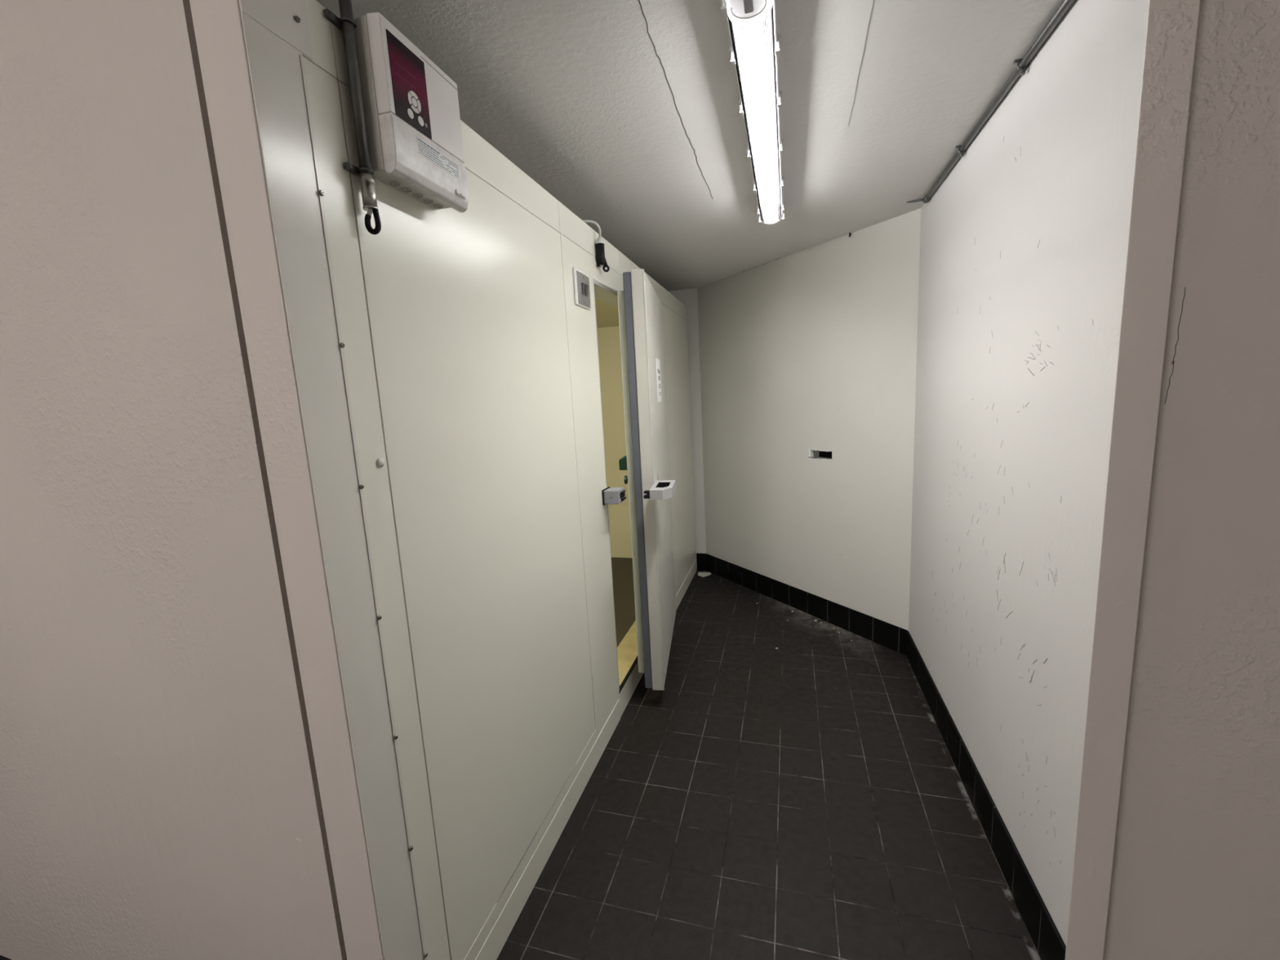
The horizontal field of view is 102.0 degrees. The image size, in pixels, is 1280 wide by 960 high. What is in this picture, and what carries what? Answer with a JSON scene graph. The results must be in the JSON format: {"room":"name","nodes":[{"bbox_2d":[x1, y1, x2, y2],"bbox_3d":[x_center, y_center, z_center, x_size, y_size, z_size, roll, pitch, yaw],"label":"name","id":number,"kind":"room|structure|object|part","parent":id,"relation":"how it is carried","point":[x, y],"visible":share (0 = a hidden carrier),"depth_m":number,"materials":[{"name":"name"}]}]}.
{"room":"cold storage corridor","nodes":[
{"label":"cold storage corridor","id":0,"kind":"room"},
{"bbox_2d":[302,0,696,959],"bbox_3d":[-0.812,-0.013,2.909,1.606,2.215,3.498,0,9,16],"label":"wall","id":1,"kind":"structure","parent":0,"point":[491,400],"depth_m":1.39,"materials":[{"name":"beige metal"}]},
{"bbox_2d":[239,0,427,959],"bbox_3d":[-0.528,0.271,0.990,0.009,2.216,0.122,0,9,16],"label":"trim","id":2,"kind":"structure","parent":1,"relation":"attached to","point":[277,36],"depth_m":0.92,"materials":[{"name":"metal"}]},
{"bbox_2d":[323,0,381,235],"bbox_3d":[-0.531,-0.725,0.950,0.034,0.516,0.048,0,9,16],"label":"conduit","id":3,"kind":"object","parent":1,"relation":"attached to","point":[346,24],"visible":1,"depth_m":0.96,"materials":[{"name":"metal"}]},
{"bbox_3d":[-0.509,0.314,1.072,0.005,2.103,0.074,0,9,16],"label":"wall panel","id":4,"kind":"part","parent":1,"relation":"part of","materials":[{"name":"beige metal"}]},
{"bbox_2d":[376,457,384,466],"bbox_3d":[-0.518,-0.035,1.035,0.012,0.019,0.019,0,9,16],"label":"cap","id":5,"kind":"object","parent":1,"relation":"attached to","point":[380,462],"visible":1,"depth_m":1.03,"materials":[{"name":"white plastic"}]},
{"bbox_2d":[353,12,468,212],"bbox_3d":[-0.470,-0.739,1.083,0.079,0.272,0.235,0,9,16],"label":"control box","id":6,"kind":"object","parent":1,"relation":"attached to","point":[411,108],"visible":0.98,"depth_m":1.02,"materials":[{"name":"plastic"}]},
{"bbox_3d":[-0.452,-0.790,1.069,0.029,0.168,0.235,0,9,16],"label":"lid","id":7,"kind":"part","parent":6,"relation":"part of","materials":[{"name":"plastic"}]},
{"bbox_3d":[-0.366,0.229,1.568,0.005,2.103,0.965,0,9,16],"label":"wall panel","id":8,"kind":"part","parent":1,"relation":"part of","materials":[{"name":"beige metal"}]},
{"bbox_2d":[463,560,696,959],"bbox_3d":[0.011,0.999,2.841,0.002,0.152,3.470,0,9,16],"label":"baseboard","id":9,"kind":"structure","parent":1,"relation":"attached to","point":[494,934],"depth_m":1.68,"materials":[{"name":"beige metal"}]},
{"bbox_2d":[572,266,591,310],"bbox_3d":[-0.225,-0.752,2.044,0.016,0.136,0.152,0,9,16],"label":"light switch","id":10,"kind":"object","parent":1,"relation":"attached to","point":[580,279],"visible":1,"depth_m":2.02,"materials":[{"name":"white plastic"}]},
{"bbox_3d":[-0.222,-0.751,2.050,0.003,0.120,0.126,0,9,16],"label":"plate","id":11,"kind":"part","parent":10,"relation":"part of","materials":[{"name":"white plastic"}]},
{"bbox_2d":[582,219,609,271],"bbox_3d":[-0.200,-0.982,2.178,0.057,0.188,0.173,5,12,41],"label":"cable","id":12,"kind":"object","parent":1,"relation":"attached to","point":[601,260],"visible":0.94,"depth_m":2.19,"materials":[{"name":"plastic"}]},
{"bbox_3d":[-0.055,0.044,2.652,0.005,2.103,1.316,0,9,16],"label":"wall panel","id":13,"kind":"part","parent":1,"relation":"part of","materials":[{"name":"beige metal"}]},
{"bbox_3d":[-0.059,-0.002,2.808,0.102,1.875,1.005,0,9,16],"label":"door frame","id":14,"kind":"part","parent":1,"relation":"part of","materials":[{"name":"metal"}]},
{"bbox_3d":[-0.916,-1.048,2.761,1.503,0.112,3.498,0,9,16],"label":"roof panel","id":15,"kind":"part","parent":1,"relation":"part of","materials":[{"name":"yellow paint"}]},
{"bbox_2d":[601,486,626,505],"bbox_3d":[-0.112,0.070,2.294,0.084,0.067,0.093,0,9,16],"label":"latch keeper","id":16,"kind":"object","parent":1,"relation":"attached to","point":[611,495],"visible":1,"depth_m":2.26,"materials":[{"name":"grey plastic"}]},
{"bbox_3d":[-0.149,0.070,2.305,0.006,0.067,0.093,0,9,16],"label":"plate","id":17,"kind":"part","parent":16,"relation":"part of","materials":[{"name":"black plastic"}]},
{"bbox_3d":[-0.040,0.932,2.963,0.138,0.013,1.001,0,9,16],"label":"door sill","id":18,"kind":"part","parent":1,"relation":"part of","materials":[{"name":"plastic"}]},
{"bbox_2d":[617,268,675,690],"bbox_3d":[0.082,-0.002,2.767,0.259,1.960,1.135,-2,9,8],"label":"door","id":19,"kind":"structure","parent":1,"relation":"in","point":[646,461],"depth_m":2.43,"materials":[{"name":"white metal"}]},
{"bbox_3d":[-0.059,-0.001,2.443,0.030,0.041,0.042,-2,9,8],"label":"release knob","id":20,"kind":"part","parent":19,"relation":"part of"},
{"bbox_2d":[655,357,662,401],"bbox_3d":[0.100,-0.525,2.740,0.001,0.222,0.220,-2,9,8],"label":"notice sheet","id":21,"kind":"object","parent":19,"relation":"attached to","point":[657,361],"visible":1,"depth_m":2.73,"materials":[{"name":"white paper"}]},
{"bbox_3d":[0.105,0.042,2.330,0.094,0.042,0.272,-2,9,8],"label":"handle","id":22,"kind":"part","parent":19,"relation":"part of","materials":[{"name":"white plastic"}]},
{"bbox_3d":[0.280,-0.156,3.816,0.005,2.103,1.136,0,9,16],"label":"wall panel","id":23,"kind":"part","parent":1,"relation":"part of","materials":[{"name":"beige metal"}]},
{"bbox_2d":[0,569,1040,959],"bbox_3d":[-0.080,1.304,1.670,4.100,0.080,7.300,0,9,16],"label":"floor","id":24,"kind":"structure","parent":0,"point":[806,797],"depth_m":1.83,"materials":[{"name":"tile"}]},
{"bbox_2d":[697,572,711,577],"bbox_3d":[0.543,0.802,4.397,0.116,0.006,0.114,0,9,16],"label":"scrap","id":25,"kind":"object","parent":24,"relation":"on","point":[700,574],"visible":1,"depth_m":4.40,"materials":[{"name":"white paper"}]},
{"bbox_2d":[0,0,1279,959],"bbox_3d":[-0.263,0.203,0.885,4.000,2.355,0.071,0,9,16],"label":"wall","id":26,"kind":"structure","parent":0,"point":[160,798],"depth_m":0.96,"materials":[{"name":"paint"}]},
{"bbox_2d":[189,0,384,959],"bbox_3d":[-0.590,0.257,0.963,0.094,2.258,0.047,0,9,16],"label":"trim","id":27,"kind":"structure","parent":26,"relation":"attached to","point":[218,27],"depth_m":0.89,"materials":[{"name":"paint"}]},
{"bbox_2d":[1065,0,1199,959],"bbox_3d":[0.563,0.245,0.647,0.042,2.258,0.081,0,9,16],"label":"trim","id":28,"kind":"structure","parent":26,"relation":"attached to","point":[1171,24],"depth_m":0.56,"materials":[{"name":"paint"}]},
{"bbox_2d":[668,288,706,569],"bbox_3d":[-0.284,-0.378,4.612,1.700,2.355,0.084,0,9,16],"label":"wall","id":29,"kind":"structure","parent":0,"point":[688,297],"depth_m":4.32,"materials":[{"name":"paint"}]},
{"bbox_2d":[696,553,706,570],"bbox_3d":[0.536,0.712,4.513,0.084,0.150,0.010,0,9,16],"label":"baseboard","id":30,"kind":"structure","parent":29,"relation":"attached to","point":[700,557],"depth_m":4.51,"materials":[{"name":"black tile"}]},
{"bbox_2d":[315,0,1063,291],"bbox_3d":[-0.207,-1.098,1.295,4.100,0.081,7.300,0,9,16],"label":"ceiling","id":31,"kind":"structure","parent":0,"point":[626,113],"depth_m":1.53,"materials":[{"name":"paint"}]},
{"bbox_2d":[720,0,785,222],"bbox_3d":[0.407,-1.105,1.700,0.121,0.094,1.579,0,9,16],"label":"ceiling light","id":32,"kind":"object","parent":31,"relation":"attached to","point":[752,24],"visible":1,"depth_m":1.37,"materials":[{"name":"white plastic"}]},
{"bbox_3d":[0.406,-1.127,1.696,0.052,0.018,1.475,0,9,16],"label":"gear plate","id":33,"kind":"part","parent":32,"relation":"part of","materials":[{"name":"white metal"}]},
{"bbox_2d":[697,208,920,631],"bbox_3d":[1.063,-0.283,3.550,0.161,2.355,2.013,-8,10,-29],"label":"wall","id":34,"kind":"structure","parent":0,"point":[808,357],"depth_m":3.25,"materials":[{"name":"paint"}]},
{"bbox_2d":[706,553,907,655],"bbox_3d":[1.035,0.812,3.703,0.009,0.150,1.859,-8,10,-29],"label":"baseboard","id":35,"kind":"structure","parent":34,"relation":"attached to","point":[892,637],"depth_m":3.45,"materials":[{"name":"black tile"}]},
{"bbox_2d":[908,0,1149,946],"bbox_3d":[1.193,0.001,1.683,0.101,2.355,2.300,0,9,16],"label":"wall","id":36,"kind":"structure","parent":0,"point":[1024,241],"depth_m":1.41,"materials":[{"name":"white paint"}]},
{"bbox_2d":[906,631,1066,959],"bbox_3d":[1.195,1.092,1.854,0.009,0.150,2.200,0,9,16],"label":"baseboard","id":37,"kind":"structure","parent":36,"relation":"attached to","point":[1049,944],"depth_m":1.66,"materials":[{"name":"black tile"}]},
{"bbox_2d":[906,0,1074,203],"bbox_3d":[1.016,-1.126,1.438,0.091,0.039,2.127,0,9,16],"label":"conduit","id":38,"kind":"object","parent":36,"relation":"attached to","point":[1023,64],"visible":1,"depth_m":1.49,"materials":[{"name":"metal"}]}
]}

